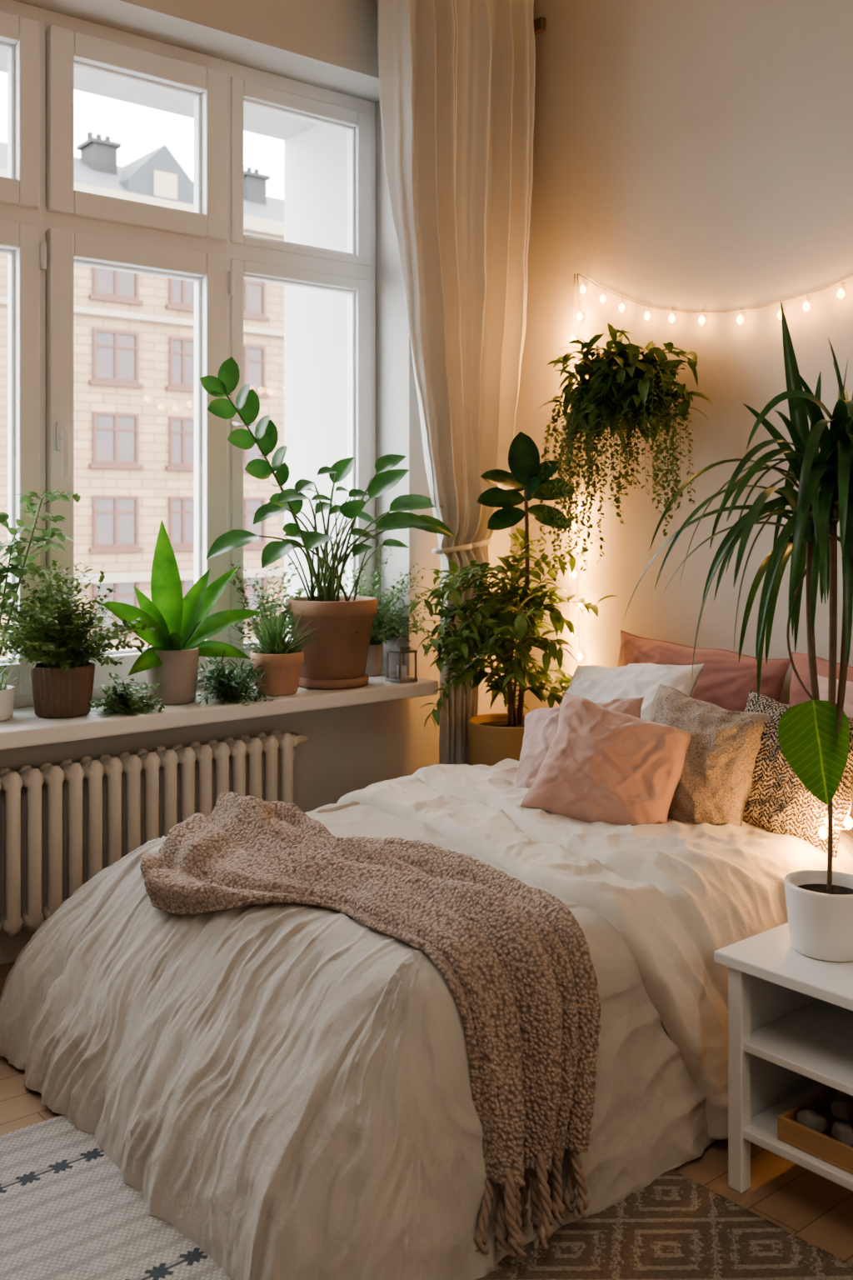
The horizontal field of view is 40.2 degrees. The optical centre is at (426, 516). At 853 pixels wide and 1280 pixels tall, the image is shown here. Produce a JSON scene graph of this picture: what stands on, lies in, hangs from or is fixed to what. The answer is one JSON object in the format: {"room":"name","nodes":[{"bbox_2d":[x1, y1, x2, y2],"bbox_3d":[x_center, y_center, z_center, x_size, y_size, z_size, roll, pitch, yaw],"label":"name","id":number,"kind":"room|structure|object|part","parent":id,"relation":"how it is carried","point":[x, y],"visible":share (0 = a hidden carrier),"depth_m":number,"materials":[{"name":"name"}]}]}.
{"room":"bedroom","nodes":[
{"label":"bedroom","id":0,"kind":"room"},
{"bbox_2d":[0,0,510,812],"bbox_3d":[-2.067,-0.395,3.743,5.600,3.850,0.900,0,0,-40],"label":"wall","id":1,"kind":"structure","parent":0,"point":[332,45],"depth_m":4.83,"materials":[{"name":"paint"}]},
{"bbox_2d":[0,920,44,964],"bbox_3d":[-1.774,1.375,3.389,5.600,0.110,0.020,0,0,-40],"label":"baseboard","id":2,"kind":"structure","parent":1,"relation":"attached to","point":[10,947],"depth_m":3.75,"materials":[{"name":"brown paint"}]},
{"bbox_2d":[0,0,438,749],"bbox_3d":[-1.272,-0.530,3.896,3.020,2.480,0.520,0,0,-40],"label":"window","id":3,"kind":"structure","parent":1,"relation":"attached to","point":[48,227],"depth_m":4.27,"materials":[{"name":"paint"}]},
{"bbox_3d":[-1.640,-1.387,3.831,0.720,0.645,0.100,0,0,-40],"label":"sash","id":4,"kind":"part","parent":3,"relation":"part of","materials":[{"name":"paint"}]},
{"bbox_3d":[-1.640,-0.198,3.831,0.720,1.615,0.100,0,0,-40],"label":"sash","id":5,"kind":"part","parent":3,"relation":"part of","materials":[{"name":"paint"}]},
{"bbox_2d":[0,489,80,721],"bbox_3d":[-1.369,0.280,3.810,0.477,0.748,0.242,0,0,-40],"label":"potted plant","id":6,"kind":"object","parent":3,"relation":"on","point":[7,692],"visible":0.98,"depth_m":3.84,"materials":[{"name":"green plant"}]},
{"bbox_2d":[0,685,15,721],"bbox_3d":[-1.416,0.604,3.764,0.170,0.100,0.170,0,0,-40],"label":"pot","id":7,"kind":"object","parent":6,"relation":"on","point":[7,692],"depth_m":3.74,"materials":[{"name":"white ceramic"}]},
{"bbox_3d":[-1.370,0.248,3.808,0.187,0.664,0.441,0,0,41],"label":"stem","id":8,"kind":"part","parent":6,"relation":"part of","materials":[{"name":"green plant"}]},
{"bbox_3d":[-1.262,-0.235,4.048,0.030,0.190,0.048,0,0,-40],"label":"handle","id":9,"kind":"part","parent":3,"relation":"part of","materials":[{"name":"white paint"}]},
{"bbox_2d":[0,559,159,718],"bbox_3d":[-1.179,0.397,3.804,0.652,0.514,0.500,0,0,-40],"label":"potted plant","id":10,"kind":"object","parent":3,"relation":"on","point":[62,686],"visible":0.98,"depth_m":3.79,"materials":[{"name":"green plant"}]},
{"bbox_2d":[30,661,94,718],"bbox_3d":[-1.204,0.572,3.861,0.206,0.165,0.206,0,0,-40],"label":"pot","id":11,"kind":"object","parent":10,"relation":"on","point":[56,694],"depth_m":3.78,"materials":[{"name":"brown ceramic"}]},
{"bbox_3d":[-1.176,0.332,3.812,0.629,0.379,0.492,0,0,-40],"label":"stem","id":12,"kind":"part","parent":10,"relation":"part of","materials":[{"name":"green plant"}]},
{"bbox_2d":[86,672,164,716],"bbox_3d":[-1.024,0.587,3.937,0.277,0.134,0.274,0,0,-40],"label":"potted herb","id":13,"kind":"object","parent":3,"relation":"on","point":[125,702],"visible":1,"depth_m":3.90,"materials":[{"name":"green plant"}]},
{"bbox_2d":[114,698,134,707],"bbox_3d":[-1.022,0.634,3.947,0.070,0.040,0.070,0,0,-40],"label":"pot","id":14,"kind":"object","parent":13,"relation":"on","point":[117,702],"depth_m":3.91,"materials":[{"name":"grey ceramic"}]},
{"bbox_3d":[-1.066,-1.387,4.308,0.703,0.645,0.100,0,0,-40],"label":"sash","id":15,"kind":"part","parent":3,"relation":"part of","materials":[{"name":"paint"}]},
{"bbox_3d":[-1.066,-0.198,4.308,0.703,1.615,0.100,0,0,-40],"label":"sash","id":16,"kind":"part","parent":3,"relation":"part of","materials":[{"name":"paint"}]},
{"bbox_2d":[100,520,264,704],"bbox_3d":[-0.878,0.333,4.093,0.262,0.642,0.619,0,0,39],"label":"potted plant","id":17,"kind":"object","parent":3,"relation":"on","point":[182,627],"visible":0.94,"depth_m":4.09,"materials":[{"name":"green plant"}]},
{"bbox_2d":[145,646,199,704],"bbox_3d":[-0.899,0.559,4.128,0.186,0.190,0.186,0,0,-40],"label":"pot","id":18,"kind":"object","parent":17,"relation":"on","point":[176,668],"depth_m":4.05,"materials":[{"name":"grey ceramic"}]},
{"bbox_2d":[195,649,275,705],"bbox_3d":[-0.701,0.561,4.171,0.333,0.186,0.372,0,0,-40],"label":"rosemary","id":19,"kind":"object","parent":3,"relation":"on","point":[230,689],"visible":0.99,"depth_m":4.15,"materials":[{"name":"green plant"}]},
{"bbox_2d":[220,688,241,699],"bbox_3d":[-0.702,0.634,4.188,0.076,0.040,0.076,0,0,-40],"label":"pot","id":20,"kind":"object","parent":19,"relation":"on","point":[225,695],"depth_m":4.15,"materials":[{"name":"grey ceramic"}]},
{"bbox_2d":[206,557,324,649],"bbox_3d":[-0.582,0.404,4.440,0.437,0.500,0.284,0,0,-40],"label":"potted herb","id":21,"kind":"object","parent":3,"relation":"on","point":[269,607],"visible":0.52,"depth_m":4.49,"materials":[{"name":"green plant"}]},
{"bbox_2d":[221,607,320,695],"bbox_3d":[-0.552,0.492,4.335,0.383,0.323,0.334,0,0,-40],"label":"potted plant","id":22,"kind":"object","parent":3,"relation":"on","point":[282,663],"visible":0.98,"depth_m":4.26,"materials":[{"name":"ceramic"}]},
{"bbox_2d":[250,648,304,695],"bbox_3d":[-0.554,0.577,4.323,0.198,0.155,0.198,0,0,-40],"label":"pot","id":23,"kind":"object","parent":22,"relation":"on","point":[282,678],"depth_m":4.25,"materials":[{"name":"ceramic"}]},
{"bbox_3d":[-0.519,-1.387,4.774,0.680,0.645,0.080,0,0,-40],"label":"sash","id":24,"kind":"part","parent":3,"relation":"part of","materials":[{"name":"paint"}]},
{"bbox_3d":[-0.519,-0.198,4.774,0.680,1.615,0.080,0,0,-40],"label":"sash","id":25,"kind":"part","parent":3,"relation":"part of","materials":[{"name":"paint"}]},
{"bbox_2d":[200,356,455,689],"bbox_3d":[-0.403,0.044,4.443,1.070,1.220,0.477,0,0,-40],"label":"plant","id":26,"kind":"object","parent":3,"relation":"on","point":[334,660],"visible":1,"depth_m":4.41,"materials":[{"name":"green plant"}]},
{"bbox_3d":[-0.446,-0.043,4.403,0.744,0.779,0.270,0,0,-40],"label":"stem","id":27,"kind":"part","parent":26,"relation":"part of","materials":[{"name":"green plant"}]},
{"bbox_3d":[-0.370,0.486,4.547,0.360,0.335,0.360,0,0,-40],"label":"pot","id":28,"kind":"part","parent":26,"relation":"part of","materials":[{"name":"ceramic"}]},
{"bbox_2d":[321,535,458,676],"bbox_3d":[-0.209,0.362,4.584,0.485,0.584,0.539,0,0,-40],"label":"potted fern","id":29,"kind":"object","parent":3,"relation":"on","point":[374,662],"visible":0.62,"depth_m":4.77,"materials":[{"name":"green plant"}]},
{"bbox_2d":[365,642,383,676],"bbox_3d":[-0.234,0.589,4.822,0.110,0.130,0.110,0,0,-40],"label":"pot","id":30,"kind":"object","parent":29,"relation":"on","point":[374,662],"depth_m":4.78,"materials":[{"name":"grey ceramic"}]},
{"bbox_3d":[-0.208,0.310,4.586,0.482,0.481,0.537,0,0,-40],"label":"stem","id":31,"kind":"part","parent":29,"relation":"part of","materials":[{"name":"green plant"}]},
{"bbox_2d":[385,636,417,683],"bbox_3d":[-0.099,0.565,4.636,0.092,0.177,0.092,0,0,-40],"label":"lantern","id":32,"kind":"object","parent":3,"relation":"on","point":[401,677],"visible":0.98,"depth_m":4.62,"materials":[{"name":"metal"}]},
{"bbox_2d":[396,663,406,679],"bbox_3d":[-0.099,0.613,4.636,0.040,0.058,0.040,0,0,-40],"label":"candle","id":33,"kind":"object","parent":32,"relation":"on","point":[403,667],"depth_m":4.62,"materials":[{"name":"white wax"}]},
{"bbox_2d":[0,960,852,1264],"bbox_3d":[-0.065,1.480,1.409,5.700,0.100,5.450,0,0,-40],"label":"floor","id":34,"kind":"structure","parent":0,"point":[810,1206],"depth_m":2.50,"materials":[{"name":"brown wood"}]},
{"bbox_2d":[0,1115,231,1279],"bbox_3d":[-1.149,1.422,1.931,1.903,0.010,0.924,0,0,-40],"label":"rug","id":35,"kind":"object","parent":34,"relation":"on","point":[68,1212],"visible":0.5,"depth_m":2.35,"materials":[{"name":"white fabric"}]},
{"bbox_2d":[0,730,307,936],"bbox_3d":[-1.291,1.110,3.687,2.183,0.636,0.160,0,0,-40],"label":"radiator","id":36,"kind":"object","parent":34,"relation":"on","point":[62,825],"visible":0.6,"depth_m":3.81,"materials":[{"name":"metal"}]},
{"bbox_2d":[410,431,616,766],"bbox_3d":[0.331,0.548,4.496,0.905,1.764,0.510,0,0,-40],"label":"rubber plant","id":37,"kind":"object","parent":34,"relation":"on","point":[493,738],"visible":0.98,"depth_m":4.56,"materials":[{"name":"green plant"}]},
{"bbox_3d":[0.329,1.117,4.614,0.336,0.625,0.336,0,0,-40],"label":"pot","id":38,"kind":"part","parent":37,"relation":"part of","materials":[{"name":"yellow ceramic"}]},
{"bbox_3d":[0.326,0.457,4.488,0.824,0.762,0.410,0,0,-40],"label":"stem","id":39,"kind":"part","parent":37,"relation":"part of","materials":[{"name":"green plant"}]},
{"bbox_2d":[475,1169,852,1279],"bbox_3d":[0.341,1.422,1.570,1.534,0.013,1.284,0,0,-40],"label":"rug","id":40,"kind":"object","parent":34,"relation":"on","point":[675,1227],"visible":0.91,"depth_m":2.26,"materials":[{"name":"brown fabric"}]},
{"bbox_2d":[714,922,852,1193],"bbox_3d":[0.953,1.180,2.422,0.420,0.500,0.550,0,0,-40],"label":"nightstand","id":41,"kind":"object","parent":34,"relation":"on","point":[791,1012],"visible":0.67,"depth_m":2.48,"materials":[{"name":"white paint"}]},
{"bbox_2d":[622,300,852,962],"bbox_3d":[0.874,0.232,2.473,0.842,1.396,0.742,0,0,-3],"label":"dracaena","id":42,"kind":"object","parent":41,"relation":"on","point":[814,734],"visible":1,"depth_m":2.48,"materials":[{"name":"green plant"}]},
{"bbox_3d":[0.843,0.380,2.500,0.136,0.860,0.031,0,0,-1],"label":"stem","id":43,"kind":"part","parent":42,"relation":"part of","materials":[{"name":"plant"}]},
{"bbox_3d":[0.667,1.192,2.487,0.035,0.475,0.035,0,0,-40],"label":"leg","id":44,"kind":"part","parent":41,"relation":"part of","materials":[{"name":"white paint"}]},
{"bbox_3d":[0.802,1.133,2.607,0.325,0.355,0.012,0,0,-40],"label":"panel","id":45,"kind":"part","parent":41,"relation":"part of","materials":[{"name":"white paint"}]},
{"bbox_2d":[743,1081,852,1190],"bbox_3d":[0.950,1.305,2.419,0.372,0.020,0.466,0,0,-40],"label":"shelf","id":46,"kind":"object","parent":41,"relation":"attached to","point":[761,1129],"depth_m":2.46,"materials":[{"name":"white paint"}]},
{"bbox_2d":[743,1000,852,1095],"bbox_3d":[0.950,1.120,2.419,0.372,0.020,0.466,0,0,-40],"label":"shelf","id":47,"kind":"object","parent":41,"relation":"attached to","point":[812,1039],"depth_m":2.47,"materials":[{"name":"white paint"}]},
{"bbox_2d":[777,1086,852,1174],"bbox_3d":[0.916,1.270,2.372,0.220,0.049,0.320,0,0,-40],"label":"wooden tray","id":48,"kind":"object","parent":41,"relation":"on","point":[822,1146],"visible":0.59,"depth_m":2.39,"materials":[{"name":"brown wood"}]},
{"bbox_2d":[796,1109,828,1133],"bbox_3d":[0.798,1.255,2.420,0.051,0.051,0.057,0,0,-14],"label":"pebble","id":49,"kind":"object","parent":48,"relation":"in","point":[810,1118],"visible":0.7,"depth_m":2.40,"materials":[{"name":"grey stone"}]},
{"bbox_2d":[830,1098,852,1125],"bbox_3d":[0.881,1.257,2.461,0.060,0.053,0.055,0,0,44],"label":"pebble","id":50,"kind":"object","parent":48,"relation":"in","point":[842,1110],"visible":0.86,"depth_m":2.44,"materials":[{"name":"grey stone"}]},
{"bbox_2d":[831,1120,852,1147],"bbox_3d":[0.852,1.254,2.370,0.051,0.048,0.064,0,0,-7],"label":"pebble","id":51,"kind":"object","parent":48,"relation":"in","point":[842,1132],"visible":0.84,"depth_m":2.35,"materials":[{"name":"grey stone"}]},
{"bbox_2d":[784,869,852,962],"bbox_3d":[0.864,0.858,2.505,0.184,0.145,0.184,0,0,-40],"label":"pot","id":52,"kind":"object","parent":41,"relation":"on","point":[820,905],"depth_m":2.44,"materials":[{"name":"white ceramic"}]},
{"bbox_3d":[0.412,1.188,3.410,2.070,0.485,1.280,0,0,-40],"label":"bed","id":53,"kind":"object","parent":34,"relation":"on","visible":0},
{"bbox_2d":[0,800,852,1279],"bbox_3d":[0.111,1.141,3.454,2.435,0.554,2.000,0,0,-40],"label":"bedspread","id":54,"kind":"object","parent":53,"relation":"on","point":[286,1087],"visible":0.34,"depth_m":2.40,"materials":[{"name":"fabric"}]},
{"bbox_2d":[140,791,600,1258],"bbox_3d":[-0.173,1.058,2.741,1.361,0.632,0.515,0,0,41],"label":"throw blanket","id":55,"kind":"object","parent":54,"relation":"on","point":[515,962],"visible":1,"depth_m":2.36,"materials":[{"name":"beige fabric"}]},
{"bbox_2d":[515,696,644,788],"bbox_3d":[0.475,0.755,3.682,0.468,0.359,0.315,0,0,26],"label":"cushion","id":56,"kind":"object","parent":54,"relation":"on","point":[541,724],"visible":0.23,"depth_m":3.70,"materials":[{"name":"fabric"}]},
{"bbox_2d":[336,758,852,1139],"bbox_3d":[0.418,1.109,3.369,1.013,0.593,1.558,0,0,-40],"label":"duvet","id":57,"kind":"object","parent":54,"relation":"on","point":[677,893],"visible":0.59,"depth_m":2.84,"materials":[{"name":"white fabric"}]},
{"bbox_2d":[743,690,852,857],"bbox_3d":[1.015,0.715,3.267,0.236,0.399,0.420,0,0,-38],"label":"cushion","id":58,"kind":"object","parent":57,"relation":"on","point":[778,802],"visible":0.45,"depth_m":3.18,"materials":[{"name":"beige fabric"}]},
{"bbox_2d":[818,815,852,840],"bbox_3d":[1.091,0.806,3.070,0.225,0.053,0.045,0,0,-40],"label":"string lights","id":59,"kind":"object","parent":57,"relation":"on","point":[848,822],"visible":0.73,"depth_m":3.05,"materials":[{"name":"glass"}]},
{"bbox_3d":[1.020,0.812,2.998,0.025,0.036,0.025,0,0,-40],"label":"bulb","id":60,"kind":"part","parent":59,"relation":"part of","materials":[{"name":"white glass"}]},
{"bbox_3d":[1.054,0.797,3.052,0.025,0.036,0.025,0,0,-40],"label":"bulb","id":61,"kind":"part","parent":59,"relation":"part of","materials":[{"name":"white glass"}]},
{"bbox_3d":[1.113,0.807,3.075,0.025,0.036,0.025,0,0,-40],"label":"bulb","id":62,"kind":"part","parent":59,"relation":"part of","materials":[{"name":"white glass"}]},
{"bbox_2d":[520,691,691,825],"bbox_3d":[0.526,0.725,3.340,0.466,0.398,0.273,0,0,22],"label":"cushion","id":63,"kind":"object","parent":54,"relation":"on","point":[600,763],"visible":0.94,"depth_m":3.28,"materials":[{"name":"pink fabric"}]},
{"bbox_2d":[563,663,704,720],"bbox_3d":[0.655,0.705,4.002,0.332,0.429,0.582,0,0,-45],"label":"pillow","id":64,"kind":"object","parent":54,"relation":"on","point":[596,683],"visible":0.3,"depth_m":3.96,"materials":[{"name":"white fabric"}]},
{"bbox_2d":[617,630,790,711],"bbox_3d":[0.952,0.685,4.221,0.242,0.489,0.788,0,0,-45],"label":"pillow","id":65,"kind":"object","parent":54,"relation":"on","point":[724,682],"visible":0.28,"depth_m":4.07,"materials":[{"name":"fabric"}]},
{"bbox_2d":[649,684,770,826],"bbox_3d":[0.780,0.715,3.384,0.256,0.405,0.425,0,0,-42],"label":"cushion","id":66,"kind":"object","parent":54,"relation":"on","point":[714,787],"visible":0.66,"depth_m":3.28,"materials":[{"name":"beige fabric"}]},
{"bbox_2d":[789,651,852,705],"bbox_3d":[1.410,0.695,3.666,0.229,0.473,0.696,0,0,-40],"label":"pillow","id":67,"kind":"object","parent":54,"relation":"on","point":[798,695],"visible":0.09,"depth_m":3.83,"materials":[{"name":"fabric"}]},
{"bbox_2d":[817,675,852,828],"bbox_3d":[1.331,0.700,3.341,0.260,0.432,0.560,0,0,-44],"label":"pillow","id":68,"kind":"object","parent":54,"relation":"on","point":[822,681],"visible":0.1,"depth_m":3.45,"materials":[{"name":"fabric"}]},
{"bbox_2d":[510,0,852,714],"bbox_3d":[1.853,-0.445,3.521,0.150,3.750,6.250,0,0,-40],"label":"wall","id":69,"kind":"structure","parent":0,"point":[690,156],"depth_m":4.43,"materials":[{"name":"paint"}]},
{"bbox_2d":[533,16,545,34],"bbox_3d":[-1.036,-2.118,3.832,3.900,0.055,0.160,0,0,-40],"label":"curtain rod","id":70,"kind":"object","parent":69,"relation":"attached to","point":[540,22],"visible":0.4,"depth_m":5.01,"materials":[{"name":"metal"}]},
{"bbox_2d":[377,0,535,764],"bbox_3d":[0.152,-0.405,4.756,0.814,3.630,0.170,0,0,-40],"label":"curtain","id":71,"kind":"object","parent":70,"relation":"hanging from","point":[457,77],"visible":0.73,"depth_m":4.74,"materials":[{"name":"fabric"}]},
{"bbox_2d":[569,274,583,665],"bbox_3d":[0.623,0.060,4.853,0.025,2.140,0.073,0,0,-40],"label":"string lights","id":72,"kind":"object","parent":69,"relation":"attached to","point":[574,574],"visible":0.52,"depth_m":4.85,"materials":[{"name":"metal"}]},
{"bbox_3d":[0.613,-0.740,4.865,0.025,0.036,0.025,0,0,-40],"label":"bulb","id":73,"kind":"part","parent":72,"relation":"part of","materials":[{"name":"white glass"}]},
{"bbox_3d":[0.616,0.240,4.861,0.025,0.036,0.025,0,0,-40],"label":"bulb","id":74,"kind":"part","parent":72,"relation":"part of","materials":[{"name":"white glass"}]},
{"bbox_3d":[0.635,0.140,4.838,0.025,0.036,0.025,0,0,-40],"label":"bulb","id":75,"kind":"part","parent":72,"relation":"part of","materials":[{"name":"white glass"}]},
{"bbox_3d":[0.636,-0.830,4.837,0.025,0.036,0.025,0,0,-40],"label":"bulb","id":76,"kind":"part","parent":72,"relation":"part of","materials":[{"name":"white glass"}]},
{"bbox_3d":[0.637,0.580,4.835,0.025,0.036,0.025,0,0,-40],"label":"bulb","id":77,"kind":"part","parent":72,"relation":"part of","materials":[{"name":"white glass"}]},
{"bbox_3d":[0.638,0.370,4.835,0.025,0.036,0.025,0,0,-40],"label":"bulb","id":78,"kind":"part","parent":72,"relation":"part of","materials":[{"name":"white glass"}]},
{"bbox_2d":[536,322,714,581],"bbox_3d":[0.712,-0.237,4.413,0.446,1.003,0.730,0,0,-40],"label":"hanging plant","id":79,"kind":"object","parent":69,"relation":"hanging from","point":[626,390],"visible":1,"depth_m":4.33,"materials":[{"name":"green plant"}]},
{"bbox_2d":[578,273,852,324],"bbox_3d":[1.468,-0.847,3.838,0.025,0.330,2.632,0,0,-40],"label":"string lights","id":80,"kind":"object","parent":69,"relation":"attached to","point":[841,292],"visible":0.96,"depth_m":4.35,"materials":[{"name":"plastic"}]},
{"bbox_3d":[0.647,-0.940,4.826,0.025,0.036,0.025,0,0,-40],"label":"bulb","id":81,"kind":"part","parent":80,"relation":"part of","materials":[{"name":"white glass"}]},
{"bbox_3d":[0.718,-0.885,4.742,0.025,0.036,0.025,0,0,-40],"label":"bulb","id":82,"kind":"part","parent":80,"relation":"part of","materials":[{"name":"white glass"}]},
{"bbox_3d":[0.781,-0.835,4.665,0.025,0.036,0.025,0,0,-40],"label":"bulb","id":83,"kind":"part","parent":80,"relation":"part of","materials":[{"name":"white glass"}]},
{"bbox_3d":[0.865,-0.785,4.565,0.025,0.036,0.025,0,0,-40],"label":"bulb","id":84,"kind":"part","parent":80,"relation":"part of","materials":[{"name":"white glass"}]},
{"bbox_3d":[0.941,-0.760,4.473,0.025,0.036,0.025,0,0,-40],"label":"bulb","id":85,"kind":"part","parent":80,"relation":"part of","materials":[{"name":"white glass"}]},
{"bbox_3d":[1.030,-0.735,4.365,0.025,0.036,0.025,0,0,-40],"label":"bulb","id":86,"kind":"part","parent":80,"relation":"part of","materials":[{"name":"white glass"}]},
{"bbox_3d":[1.139,-0.715,4.234,0.025,0.036,0.025,0,0,-40],"label":"bulb","id":87,"kind":"part","parent":80,"relation":"part of","materials":[{"name":"white glass"}]},
{"bbox_3d":[1.248,-0.710,4.103,0.025,0.036,0.025,0,0,-40],"label":"bulb","id":88,"kind":"part","parent":80,"relation":"part of","materials":[{"name":"white glass"}]},
{"bbox_3d":[1.312,-0.725,4.026,0.025,0.036,0.025,0,0,-40],"label":"bulb","id":89,"kind":"part","parent":80,"relation":"part of","materials":[{"name":"white glass"}]},
{"bbox_3d":[1.395,-0.750,3.926,0.025,0.036,0.025,0,0,-40],"label":"bulb","id":90,"kind":"part","parent":80,"relation":"part of","materials":[{"name":"white glass"}]},
{"label":"outside","id":91,"kind":"structure","parent":0,"visible":0},
{"bbox_3d":[-5.260,10.530,37.646,100.000,0.200,55.350,0,0,-40],"label":"street","id":92,"kind":"object","parent":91,"visible":0},
{"bbox_2d":[0,131,284,658],"bbox_3d":[-9.300,-0.945,42.513,52.000,22.750,10.700,0,0,-40],"label":"apartment building","id":93,"kind":"structure","parent":92,"relation":"on","point":[134,332],"depth_m":36.77,"materials":[{"name":"brick"}]}
]}

